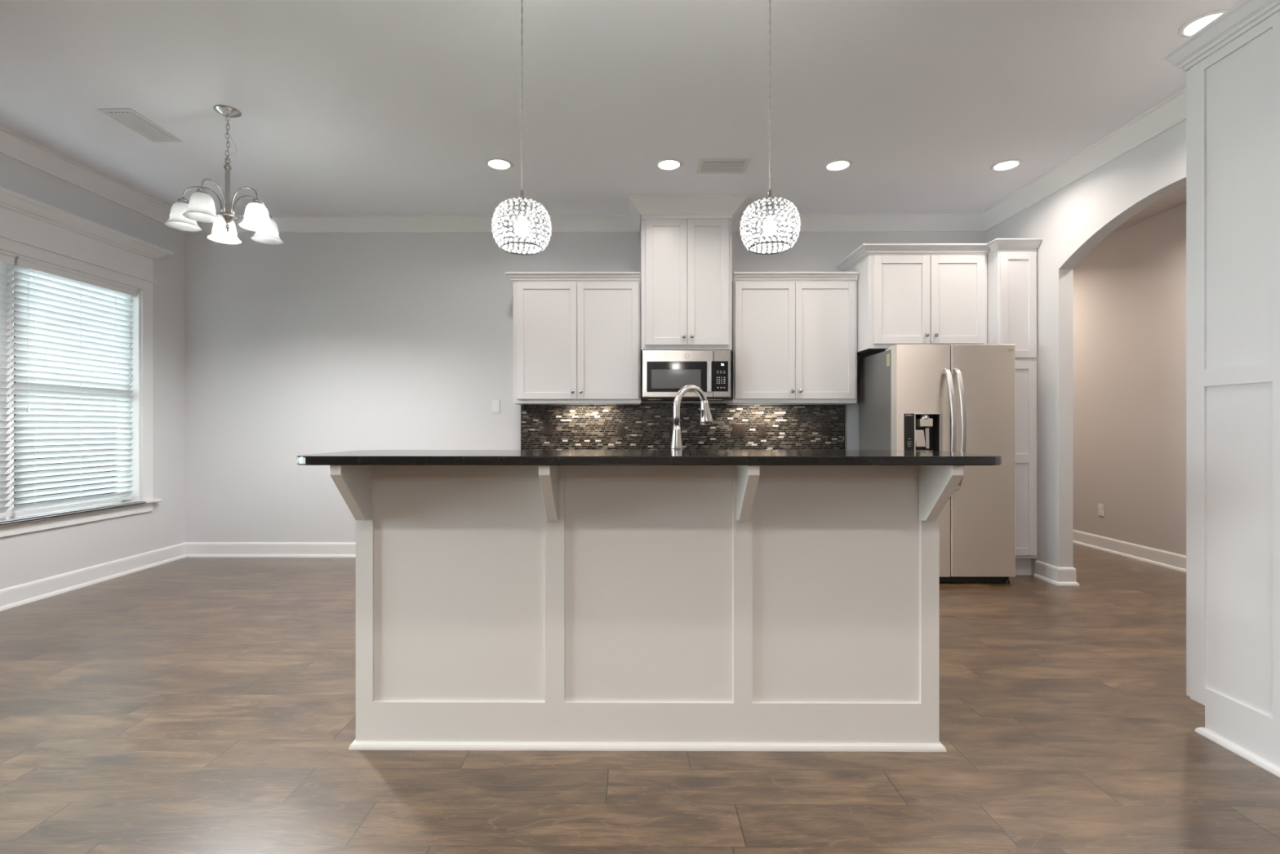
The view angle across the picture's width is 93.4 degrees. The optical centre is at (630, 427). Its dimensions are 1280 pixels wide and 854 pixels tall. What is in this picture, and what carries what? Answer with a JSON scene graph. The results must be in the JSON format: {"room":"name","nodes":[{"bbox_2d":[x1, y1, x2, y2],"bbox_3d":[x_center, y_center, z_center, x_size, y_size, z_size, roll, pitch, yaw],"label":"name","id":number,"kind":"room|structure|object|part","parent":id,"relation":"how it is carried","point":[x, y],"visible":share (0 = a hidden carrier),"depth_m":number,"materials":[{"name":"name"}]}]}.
{"room":"kitchen","nodes":[
{"label":"kitchen","id":0,"kind":"room"},
{"bbox_2d":[0,152,185,589],"bbox_3d":[-4.142,-0.355,0.240,0.160,3.050,10.430,0,0,0],"label":"wall","id":1,"kind":"structure","parent":0,"point":[28,557],"depth_m":4.96,"materials":[{"name":"white paint"}]},
{"bbox_2d":[0,186,173,537],"bbox_3d":[-4.060,-0.398,3.970,0.277,2.200,2.385,0,0,0],"label":"window","id":2,"kind":"structure","parent":1,"relation":"in","point":[32,228],"depth_m":4.50,"materials":[{"name":"white paint"}]},
{"bbox_2d":[0,251,15,518],"bbox_3d":[-4.076,-0.270,3.486,0.074,1.713,0.949,0,0,0],"label":"window blind","id":3,"kind":"object","parent":2,"relation":"attached to","point":[6,259],"visible":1,"depth_m":3.92,"materials":[{"name":"white paint"}]},
{"bbox_3d":[-4.083,0.573,3.486,0.032,0.029,0.945,0,0,0],"label":"rail","id":4,"kind":"part","parent":3,"relation":"part of","materials":[{"name":"white plastic"}]},
{"bbox_3d":[-4.054,-0.630,3.918,0.002,0.880,0.002,0,0,0],"label":"tilt cord","id":5,"kind":"part","parent":3,"relation":"part of","materials":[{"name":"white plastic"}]},
{"bbox_3d":[-4.169,-0.265,4.479,0.004,1.670,0.857,0,0,0],"label":"pane","id":6,"kind":"part","parent":2,"relation":"part of","materials":[{"name":"clear glass"}]},
{"bbox_3d":[-4.163,-0.259,4.479,0.055,1.738,0.937,0,0,0],"label":"sash","id":7,"kind":"part","parent":2,"relation":"part of","materials":[{"name":"white paint"}]},
{"bbox_2d":[10,257,137,515],"bbox_3d":[-4.070,-0.270,4.454,0.074,1.713,0.949,0,0,0],"label":"window blind","id":8,"kind":"object","parent":2,"relation":"attached to","point":[64,318],"visible":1,"depth_m":4.38,"materials":[{"name":"white paint"}]},
{"bbox_3d":[-4.053,-0.600,4.058,0.002,0.940,0.014,0,0,0],"label":"lift cord","id":9,"kind":"part","parent":8,"relation":"part of","materials":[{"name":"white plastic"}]},
{"bbox_3d":[-4.077,0.573,4.455,0.032,0.029,0.945,0,0,0],"label":"rail","id":10,"kind":"part","parent":8,"relation":"part of","materials":[{"name":"white plastic"}]},
{"bbox_3d":[-4.060,-0.250,4.434,0.002,1.640,0.658,0,0,0],"label":"ladder cord","id":11,"kind":"part","parent":8,"relation":"part of","materials":[{"name":"white fabric"}]},
{"bbox_3d":[-4.048,-0.630,4.887,0.002,0.880,0.002,0,0,0],"label":"tilt cord","id":12,"kind":"part","parent":8,"relation":"part of","materials":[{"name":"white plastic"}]},
{"bbox_3d":[-4.029,-0.302,3.970,0.020,1.824,2.191,0,0,0],"label":"casing","id":13,"kind":"part","parent":2,"relation":"part of","materials":[{"name":"white paint"}]},
{"bbox_3d":[-4.071,0.617,3.971,0.175,0.020,2.292,0,0,0],"label":"sill","id":14,"kind":"part","parent":2,"relation":"part of","materials":[{"name":"white paint"}]},
{"bbox_3d":[-3.980,-1.454,3.970,0.117,0.088,2.385,0,0,0],"label":"header crown","id":15,"kind":"part","parent":2,"relation":"part of","materials":[{"name":"white paint"}]},
{"bbox_2d":[185,231,985,542],"bbox_3d":[-0.523,-0.355,5.493,7.413,3.050,0.120,0,0,0],"label":"wall","id":16,"kind":"structure","parent":0,"point":[308,343],"depth_m":5.45,"materials":[{"name":"white paint"}]},
{"bbox_2d":[0,542,355,611],"bbox_3d":[-2.522,1.105,3.950,3.033,0.131,2.990,0,0,0],"label":"baseboard","id":17,"kind":"structure","parent":16,"relation":"attached to","point":[11,597],"depth_m":5.19,"materials":[{"name":"white paint"}]},
{"bbox_2d":[492,400,499,413],"bbox_3d":[-1.216,-0.188,5.433,0.070,0.116,0.010,0,0,0],"label":"light switch","id":18,"kind":"object","parent":16,"relation":"attached to","point":[495,403],"visible":1,"depth_m":5.43,"materials":[{"name":"white plastic"}]},
{"bbox_2d":[505,271,640,404],"bbox_3d":[-0.483,-0.750,5.239,1.134,1.099,0.383,0,0,0],"label":"upper cabinet","id":19,"kind":"object","parent":16,"relation":"attached to","point":[577,335],"visible":1,"depth_m":5.09,"materials":[{"name":"white paint"}]},
{"bbox_3d":[-0.707,-0.730,5.094,0.505,0.985,0.020,0,0,0],"label":"door","id":20,"kind":"part","parent":19,"relation":"part of","materials":[{"name":"white paint"}]},
{"bbox_3d":[-0.483,-1.263,5.239,1.134,0.074,0.383,0,0,0],"label":"crown molding","id":21,"kind":"part","parent":19,"relation":"part of","materials":[{"name":"white paint"}]},
{"bbox_3d":[-0.193,-0.730,5.091,0.516,0.985,0.020,0,0,0],"label":"door","id":22,"kind":"part","parent":19,"relation":"part of","materials":[{"name":"white paint"}]},
{"bbox_2d":[520,403,844,449],"bbox_3d":[0.466,0.019,5.420,2.909,0.471,0.012,0,0,0],"label":"backsplash","id":23,"kind":"structure","parent":16,"relation":"attached to","point":[647,426],"depth_m":5.42,"materials":[{"name":"tile"}]},
{"bbox_3d":[-0.985,0.026,5.429,0.007,0.457,0.012,0,0,0],"label":"edge trim","id":24,"kind":"part","parent":23,"relation":"part of","materials":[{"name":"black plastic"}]},
{"bbox_2d":[544,422,551,435],"bbox_3d":[-0.742,0.011,5.420,0.070,0.116,0.010,0,0,0],"label":"electrical outlet","id":25,"kind":"object","parent":23,"relation":"attached to","point":[548,425],"visible":1,"depth_m":5.42,"materials":[{"name":"brown"}]},
{"bbox_2d":[617,422,624,435],"bbox_3d":[-0.089,0.017,5.416,0.070,0.116,0.010,0,0,0],"label":"electrical outlet","id":26,"kind":"object","parent":23,"relation":"attached to","point":[620,426],"visible":1,"depth_m":5.42,"materials":[{"name":"brown"}]},
{"bbox_2d":[732,423,745,436],"bbox_3d":[0.972,0.028,5.409,0.116,0.116,0.010,0,0,0],"label":"light switch","id":27,"kind":"object","parent":23,"relation":"attached to","point":[738,429],"visible":1,"depth_m":5.41,"materials":[{"name":"brown"}]},
{"bbox_2d":[758,423,765,436],"bbox_3d":[1.176,0.025,5.408,0.070,0.116,0.010,0,0,0],"label":"electrical outlet","id":28,"kind":"object","parent":23,"relation":"attached to","point":[762,427],"visible":1,"depth_m":5.41,"materials":[{"name":"brown"}]},
{"bbox_2d":[822,422,829,435],"bbox_3d":[1.748,0.020,5.404,0.070,0.116,0.010,0,0,0],"label":"electrical outlet","id":29,"kind":"object","parent":23,"relation":"attached to","point":[825,426],"visible":1,"depth_m":5.40,"materials":[{"name":"brown plastic"}]},
{"bbox_3d":[1.917,0.025,5.411,0.007,0.461,0.012,0,0,0],"label":"edge trim","id":30,"kind":"part","parent":23,"relation":"part of","materials":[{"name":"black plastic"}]},
{"bbox_2d":[640,218,732,355],"bbox_3d":[0.466,-1.203,5.201,0.756,1.114,0.449,0,0,0],"label":"upper cabinet","id":31,"kind":"object","parent":16,"relation":"attached to","point":[686,264],"visible":0.99,"depth_m":5.01,"materials":[{"name":"white paint"}]},
{"bbox_3d":[0.295,-1.208,5.018,0.345,1.046,0.020,0,0,0],"label":"door","id":32,"kind":"part","parent":31,"relation":"part of","materials":[{"name":"white paint"}]},
{"bbox_2d":[641,349,730,400],"bbox_3d":[0.461,-0.436,5.166,0.729,0.412,0.498,0,0,0],"label":"microwave","id":33,"kind":"object","parent":31,"relation":"attached to","point":[664,372],"visible":1,"depth_m":4.96,"materials":[{"name":"silver metal"}]},
{"bbox_3d":[0.645,-0.417,4.937,0.026,0.261,0.042,0,0,0],"label":"handle","id":34,"kind":"part","parent":33,"relation":"part of","materials":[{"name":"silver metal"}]},
{"bbox_3d":[0.753,-0.440,4.972,0.143,0.387,0.033,0,0,0],"label":"control panel","id":35,"kind":"part","parent":33,"relation":"part of","materials":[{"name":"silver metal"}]},
{"bbox_2d":[640,214,732,219],"bbox_3d":[0.466,-1.804,5.212,0.756,0.149,0.430,0,0,0],"label":"trim","id":36,"kind":"structure","parent":31,"relation":"attached to","point":[682,216],"depth_m":5.00,"materials":[{"name":"white paint"}]},
{"bbox_3d":[0.643,-1.208,5.016,0.343,1.046,0.020,0,0,0],"label":"door","id":37,"kind":"part","parent":31,"relation":"part of","materials":[{"name":"white paint"}]},
{"bbox_2d":[727,271,859,404],"bbox_3d":[1.387,-0.751,5.228,1.043,1.094,0.383,0,0,0],"label":"upper cabinet","id":38,"kind":"object","parent":16,"relation":"attached to","point":[794,334],"visible":1,"depth_m":5.08,"materials":[{"name":"white paint"}]},
{"bbox_3d":[1.131,-0.731,5.083,0.503,0.982,0.020,0,0,0],"label":"door","id":39,"kind":"part","parent":38,"relation":"part of","materials":[{"name":"white paint"}]},
{"bbox_3d":[1.387,-1.262,5.064,1.043,0.072,0.055,0,0,0],"label":"crown molding","id":40,"kind":"part","parent":38,"relation":"part of","materials":[{"name":"white paint"}]},
{"bbox_3d":[1.637,-0.731,5.080,0.503,0.982,0.020,0,0,0],"label":"door","id":41,"kind":"part","parent":38,"relation":"part of","materials":[{"name":"white paint"}]},
{"bbox_2d":[836,243,990,354],"bbox_3d":[2.360,-1.048,5.102,1.019,0.825,0.624,0,0,0],"label":"upper cabinet","id":42,"kind":"object","parent":16,"relation":"attached to","point":[908,293],"visible":0.98,"depth_m":4.84,"materials":[{"name":"white paint"}]},
{"bbox_3d":[2.178,-1.025,4.847,0.447,0.708,0.020,0,0,0],"label":"door","id":43,"kind":"part","parent":42,"relation":"part of","materials":[{"name":"white paint"}]},
{"bbox_3d":[2.360,-1.423,5.102,1.019,0.074,0.624,0,0,0],"label":"crown molding","id":44,"kind":"part","parent":42,"relation":"part of","materials":[{"name":"white paint"}]},
{"bbox_3d":[2.623,-1.025,4.844,0.431,0.708,0.020,0,0,0],"label":"door","id":45,"kind":"part","parent":42,"relation":"part of","materials":[{"name":"white paint"}]},
{"bbox_2d":[0,0,1241,215],"bbox_3d":[-0.502,-1.940,0.178,7.519,0.120,10.750,0,0,0],"label":"ceiling","id":46,"kind":"structure","parent":0,"point":[346,107],"depth_m":3.36,"materials":[{"name":"white paint"}]},
{"bbox_2d":[97,108,182,142],"bbox_3d":[-3.047,-1.875,3.764,0.201,0.008,0.410,0,0,0],"label":"ceiling vent","id":47,"kind":"object","parent":46,"relation":"in","point":[128,117],"visible":1,"depth_m":3.74,"materials":[{"name":"silver metal"}]},
{"bbox_2d":[164,104,283,244],"bbox_3d":[-2.394,-1.518,3.566,0.598,0.724,0.582,0,0,0],"label":"chandelier","id":48,"kind":"object","parent":46,"relation":"hanging from","point":[184,215],"visible":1,"depth_m":3.54,"materials":[{"name":"white glass"}]},
{"bbox_3d":[-2.605,-1.234,3.510,0.176,0.133,0.176,0,0,0],"label":"lamp shade","id":49,"kind":"part","parent":48,"relation":"part of","materials":[{"name":"white glass"}]},
{"bbox_3d":[-2.390,-1.234,3.363,0.176,0.133,0.176,0,0,0],"label":"lamp shade","id":50,"kind":"part","parent":48,"relation":"part of","materials":[{"name":"white glass"}]},
{"bbox_3d":[-2.515,-1.337,3.542,0.202,0.155,0.009,0,0,-20],"label":"arm","id":51,"kind":"part","parent":48,"relation":"part of","materials":[{"name":"silver metal"}]},
{"bbox_3d":[-2.393,-1.337,3.459,0.016,0.155,0.201,0,0,0],"label":"arm","id":52,"kind":"part","parent":48,"relation":"part of","materials":[{"name":"silver metal"}]},
{"bbox_3d":[-2.532,-1.234,3.760,0.176,0.133,0.176,0,0,0],"label":"lamp shade","id":53,"kind":"part","parent":48,"relation":"part of","materials":[{"name":"white glass"}]},
{"bbox_3d":[-2.396,-1.709,3.584,0.029,0.293,0.025,0,0,-37],"label":"chain","id":54,"kind":"part","parent":48,"relation":"part of","materials":[{"name":"silver metal"}]},
{"bbox_3d":[-2.275,-1.337,3.549,0.202,0.155,0.009,0,0,16],"label":"arm","id":55,"kind":"part","parent":48,"relation":"part of","materials":[{"name":"silver metal"}]},
{"bbox_3d":[-2.325,-1.337,3.689,0.010,0.155,0.201,0,0,34],"label":"arm","id":56,"kind":"part","parent":48,"relation":"part of","materials":[{"name":"silver metal"}]},
{"bbox_3d":[-2.183,-1.234,3.522,0.176,0.133,0.176,0,0,0],"label":"lamp shade","id":57,"kind":"part","parent":48,"relation":"part of","materials":[{"name":"white glass"}]},
{"bbox_3d":[-2.271,-1.234,3.768,0.176,0.133,0.176,0,0,0],"label":"lamp shade","id":58,"kind":"part","parent":48,"relation":"part of","materials":[{"name":"white glass"}]},
{"bbox_2d":[484,158,512,170],"bbox_3d":[-0.940,-1.875,4.306,0.194,0.007,0.194,0,0,0],"label":"recessed light","id":59,"kind":"object","parent":46,"relation":"in","point":[500,164],"visible":1,"depth_m":4.30,"materials":[{"name":"white paint"}]},
{"bbox_2d":[491,0,551,254],"bbox_3d":[-0.423,-1.286,2.343,0.228,1.188,0.228,0,0,-33],"label":"pendant light","id":60,"kind":"object","parent":46,"relation":"hanging from","point":[521,224],"visible":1,"depth_m":2.27,"materials":[{"name":"glass"}]},
{"bbox_3d":[-0.423,-0.781,2.343,0.228,0.168,0.228,0,0,0],"label":"lamp shade","id":61,"kind":"part","parent":60,"relation":"part of","materials":[{"name":"clear glass"}]},
{"bbox_3d":[-0.423,-1.387,2.343,0.007,0.945,0.007,0,0,0],"label":"cord","id":62,"kind":"part","parent":60,"relation":"part of","materials":[{"name":"grey plastic"}]},
{"bbox_3d":[-0.423,-0.780,2.343,0.223,0.176,0.223,0,0,0],"label":"wire frame","id":63,"kind":"part","parent":60,"relation":"part of","materials":[{"name":"silver metal"}]},
{"bbox_2d":[517,204,526,217],"bbox_3d":[-0.423,-0.838,2.343,0.036,0.050,0.036,0,0,0],"label":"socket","id":64,"kind":"object","parent":60,"relation":"attached to","point":[519,206],"depth_m":2.33,"materials":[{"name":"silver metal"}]},
{"bbox_3d":[-0.423,-0.780,2.343,0.056,0.076,0.056,0,0,0],"label":"bulb","id":65,"kind":"part","parent":60,"relation":"part of","materials":[{"name":"white glass"}]},
{"bbox_2d":[655,158,682,170],"bbox_3d":[0.273,-1.875,4.313,0.194,0.007,0.194,0,0,0],"label":"recessed light","id":66,"kind":"object","parent":46,"relation":"in","point":[668,164],"visible":1,"depth_m":4.30,"materials":[{"name":"white paint"}]},
{"bbox_2d":[696,159,750,173],"bbox_3d":[0.660,-1.875,4.344,0.354,0.008,0.236,0,0,0],"label":"ceiling vent","id":67,"kind":"object","parent":46,"relation":"in","point":[705,166],"visible":1,"depth_m":4.33,"materials":[{"name":"silver metal"}]},
{"bbox_2d":[739,0,800,254],"bbox_3d":[0.539,-1.286,2.337,0.228,1.188,0.228,0,0,-33],"label":"pendant light","id":68,"kind":"object","parent":46,"relation":"hanging from","point":[771,228],"visible":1,"depth_m":2.27,"materials":[{"name":"glass"}]},
{"bbox_2d":[764,204,774,216],"bbox_3d":[0.539,-0.838,2.337,0.036,0.050,0.036,0,0,0],"label":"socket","id":69,"kind":"object","parent":68,"relation":"attached to","point":[766,205],"depth_m":2.32,"materials":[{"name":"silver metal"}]},
{"bbox_3d":[0.539,-1.387,2.337,0.007,0.945,0.007,0,0,0],"label":"cord","id":70,"kind":"part","parent":68,"relation":"part of","materials":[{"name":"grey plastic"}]},
{"bbox_3d":[0.539,-0.780,2.337,0.223,0.176,0.223,0,0,0],"label":"wire frame","id":71,"kind":"part","parent":68,"relation":"part of","materials":[{"name":"silver metal"}]},
{"bbox_3d":[0.539,-0.781,2.337,0.228,0.168,0.228,0,0,0],"label":"lamp shade","id":72,"kind":"part","parent":68,"relation":"part of","materials":[{"name":"clear glass"}]},
{"bbox_3d":[0.539,-0.780,2.337,0.056,0.076,0.056,0,0,0],"label":"bulb","id":73,"kind":"part","parent":68,"relation":"part of","materials":[{"name":"white glass"}]},
{"bbox_2d":[823,159,852,171],"bbox_3d":[1.486,-1.875,4.326,0.194,0.007,0.194,0,0,0],"label":"recessed light","id":74,"kind":"object","parent":46,"relation":"in","point":[838,165],"visible":1,"depth_m":4.32,"materials":[{"name":"white paint"}]},
{"bbox_2d":[990,159,1022,171],"bbox_3d":[2.692,-1.875,4.325,0.194,0.007,0.194,0,0,0],"label":"recessed light","id":75,"kind":"object","parent":46,"relation":"in","point":[1010,164],"visible":1,"depth_m":4.32,"materials":[{"name":"white paint"}]},
{"bbox_2d":[1177,8,1227,37],"bbox_3d":[2.679,-1.875,2.809,0.194,0.007,0.194,0,0,0],"label":"recessed light","id":76,"kind":"object","parent":46,"relation":"in","point":[1190,28],"visible":0.59,"depth_m":2.80,"materials":[{"name":"white paint"}]},
{"bbox_2d":[0,542,1279,853],"bbox_3d":[0.276,1.220,1.298,9.063,0.100,13.000,0,0,0],"label":"floor","id":77,"kind":"structure","parent":0,"point":[185,705],"depth_m":2.10,"materials":[{"name":"brown wood"}]},
{"bbox_2d":[329,465,964,751],"bbox_3d":[0.059,0.647,2.464,2.164,1.046,0.992,0,0,0],"label":"kitchen island","id":78,"kind":"object","parent":77,"relation":"on","point":[499,607],"visible":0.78,"depth_m":2.21,"materials":[{"name":"white paint"}]},
{"bbox_3d":[-0.628,0.594,2.211,0.631,0.823,0.008,0,0,0],"label":"panel","id":79,"kind":"part","parent":78,"relation":"part of","materials":[{"name":"white paint"}]},
{"bbox_3d":[0.058,1.159,2.261,2.164,0.022,0.158,0,0,0],"label":"shoe molding","id":80,"kind":"part","parent":78,"relation":"part of","materials":[{"name":"white paint"}]},
{"bbox_3d":[0.066,0.594,2.207,0.617,0.823,0.008,0,0,0],"label":"panel","id":81,"kind":"part","parent":78,"relation":"part of","materials":[{"name":"white paint"}]},
{"bbox_2d":[296,449,1001,465],"bbox_3d":[0.058,0.108,2.227,2.352,0.030,0.555,0,0,0],"label":"island countertop","id":82,"kind":"structure","parent":78,"relation":"on","point":[361,457],"depth_m":1.95,"materials":[{"name":"black stone"}]},
{"bbox_3d":[0.750,0.594,2.203,0.613,0.823,0.008,0,0,0],"label":"panel","id":83,"kind":"part","parent":78,"relation":"part of","materials":[{"name":"white paint"}]},
{"bbox_3d":[0.061,0.281,2.681,2.190,0.053,0.638,0,0,0],"label":"island countertop","id":84,"kind":"structure","parent":78,"relation":"on","visible":0},
{"bbox_2d":[671,384,713,449],"bbox_3d":[0.276,0.034,2.650,0.242,0.442,0.072,0,0,-40],"label":"faucet","id":85,"kind":"object","parent":84,"relation":"on","point":[706,418],"visible":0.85,"depth_m":2.60,"materials":[{"name":"silver metal"}]},
{"bbox_2d":[858,344,1015,583],"bbox_3d":[2.422,0.276,4.800,0.882,1.787,0.911,0,0,0],"label":"refrigerator","id":86,"kind":"object","parent":77,"relation":"on","point":[945,397],"visible":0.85,"depth_m":4.49,"materials":[{"name":"grey metal"}]},
{"bbox_3d":[2.178,0.247,4.537,0.396,1.730,0.100,0,0,0],"label":"door","id":87,"kind":"part","parent":86,"relation":"part of","materials":[{"name":"silver metal"}]},
{"bbox_3d":[2.216,0.040,4.490,0.195,0.290,0.016,0,0,0],"label":"recess trim","id":88,"kind":"part","parent":86,"relation":"part of","materials":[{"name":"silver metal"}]},
{"bbox_3d":[2.334,0.015,4.417,0.034,0.900,0.145,0,0,0],"label":"handle","id":89,"kind":"part","parent":86,"relation":"part of","materials":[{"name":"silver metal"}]},
{"bbox_3d":[2.407,0.015,4.417,0.034,0.900,0.145,0,0,0],"label":"handle","id":90,"kind":"part","parent":86,"relation":"part of","materials":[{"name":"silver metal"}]},
{"bbox_3d":[2.623,0.247,4.534,0.478,1.730,0.100,0,0,0],"label":"door","id":91,"kind":"part","parent":86,"relation":"part of","materials":[{"name":"silver metal"}]},
{"bbox_2d":[986,238,1042,574],"bbox_3d":[3.000,-0.143,5.031,0.355,2.627,0.758,0,0,0],"label":"pantry cabinet","id":92,"kind":"object","parent":77,"relation":"on","point":[1011,263],"visible":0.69,"depth_m":4.70,"materials":[{"name":"white paint"}]},
{"bbox_3d":[2.998,-1.427,4.718,0.355,0.060,0.132,0,0,0],"label":"crown molding","id":93,"kind":"part","parent":92,"relation":"part of","materials":[{"name":"white paint"}]},
{"bbox_3d":[3.020,-0.954,4.705,0.277,0.823,0.020,0,0,0],"label":"door","id":94,"kind":"part","parent":92,"relation":"part of","materials":[{"name":"white paint"}]},
{"bbox_3d":[3.020,0.243,4.705,0.277,1.510,0.020,0,0,0],"label":"door","id":95,"kind":"part","parent":92,"relation":"part of","materials":[{"name":"white paint"}]},
{"bbox_2d":[1161,0,1279,777],"bbox_3d":[2.647,-0.161,2.099,1.025,2.662,0.651,0,0,0],"label":"pantry cabinet","id":96,"kind":"object","parent":77,"relation":"on","point":[1231,64],"visible":1,"depth_m":2.19,"materials":[{"name":"white paint"}]},
{"bbox_3d":[2.432,-0.173,2.372,0.475,2.463,0.021,0,0,0],"label":"door","id":97,"kind":"part","parent":96,"relation":"part of","materials":[{"name":"white paint"}]},
{"bbox_3d":[2.619,-1.448,2.099,0.968,0.087,0.651,0,0,0],"label":"crown molding","id":98,"kind":"part","parent":96,"relation":"part of","materials":[{"name":"white paint"}]},
{"bbox_3d":[2.655,1.158,2.046,0.974,0.024,0.544,0,0,0],"label":"shoe molding","id":99,"kind":"part","parent":96,"relation":"part of","materials":[{"name":"white paint"}]},
{"bbox_2d":[985,120,1186,575],"bbox_3d":[3.873,-0.355,1.276,1.430,3.050,12.600,0,0,0],"label":"wall","id":100,"kind":"structure","parent":0,"point":[1129,291],"depth_m":5.06,"materials":[{"name":"grey paint"}]},
{"bbox_2d":[0,87,1186,232],"bbox_3d":[-0.455,-1.819,0.218,7.213,0.122,10.430,0,0,0],"label":"trim","id":101,"kind":"structure","parent":100,"relation":"attached to","point":[1171,111],"depth_m":5.00,"materials":[{"name":"white paint"}]},
{"bbox_2d":[1033,560,1079,586],"bbox_3d":[3.240,1.105,5.965,0.162,0.131,3.031,0,0,0],"label":"baseboard","id":102,"kind":"structure","parent":100,"relation":"attached to","point":[1059,576],"depth_m":4.48,"materials":[{"name":"white paint"}]},
{"bbox_2d":[1097,503,1103,515],"bbox_3d":[4.491,0.788,5.761,0.009,0.116,0.070,0,0,0],"label":"electrical outlet","id":103,"kind":"object","parent":100,"relation":"attached to","point":[1100,506],"visible":1,"depth_m":5.76,"materials":[{"name":"white plastic"}]},
{"bbox_2d":[1072,529,1186,573],"bbox_3d":[3.931,1.105,4.176,1.110,0.131,6.600,0,0,0],"label":"baseboard","id":104,"kind":"structure","parent":100,"relation":"attached to","point":[1163,558],"depth_m":5.38,"materials":[{"name":"white paint"}]},
{"bbox_2d":[1111,185,1186,233],"bbox_3d":[4.004,-1.875,4.226,1.444,0.120,6.900,0,0,0],"label":"ceiling","id":105,"kind":"structure","parent":0,"point":[1177,197],"depth_m":4.97,"materials":[{"name":"grey paint"}]}
]}

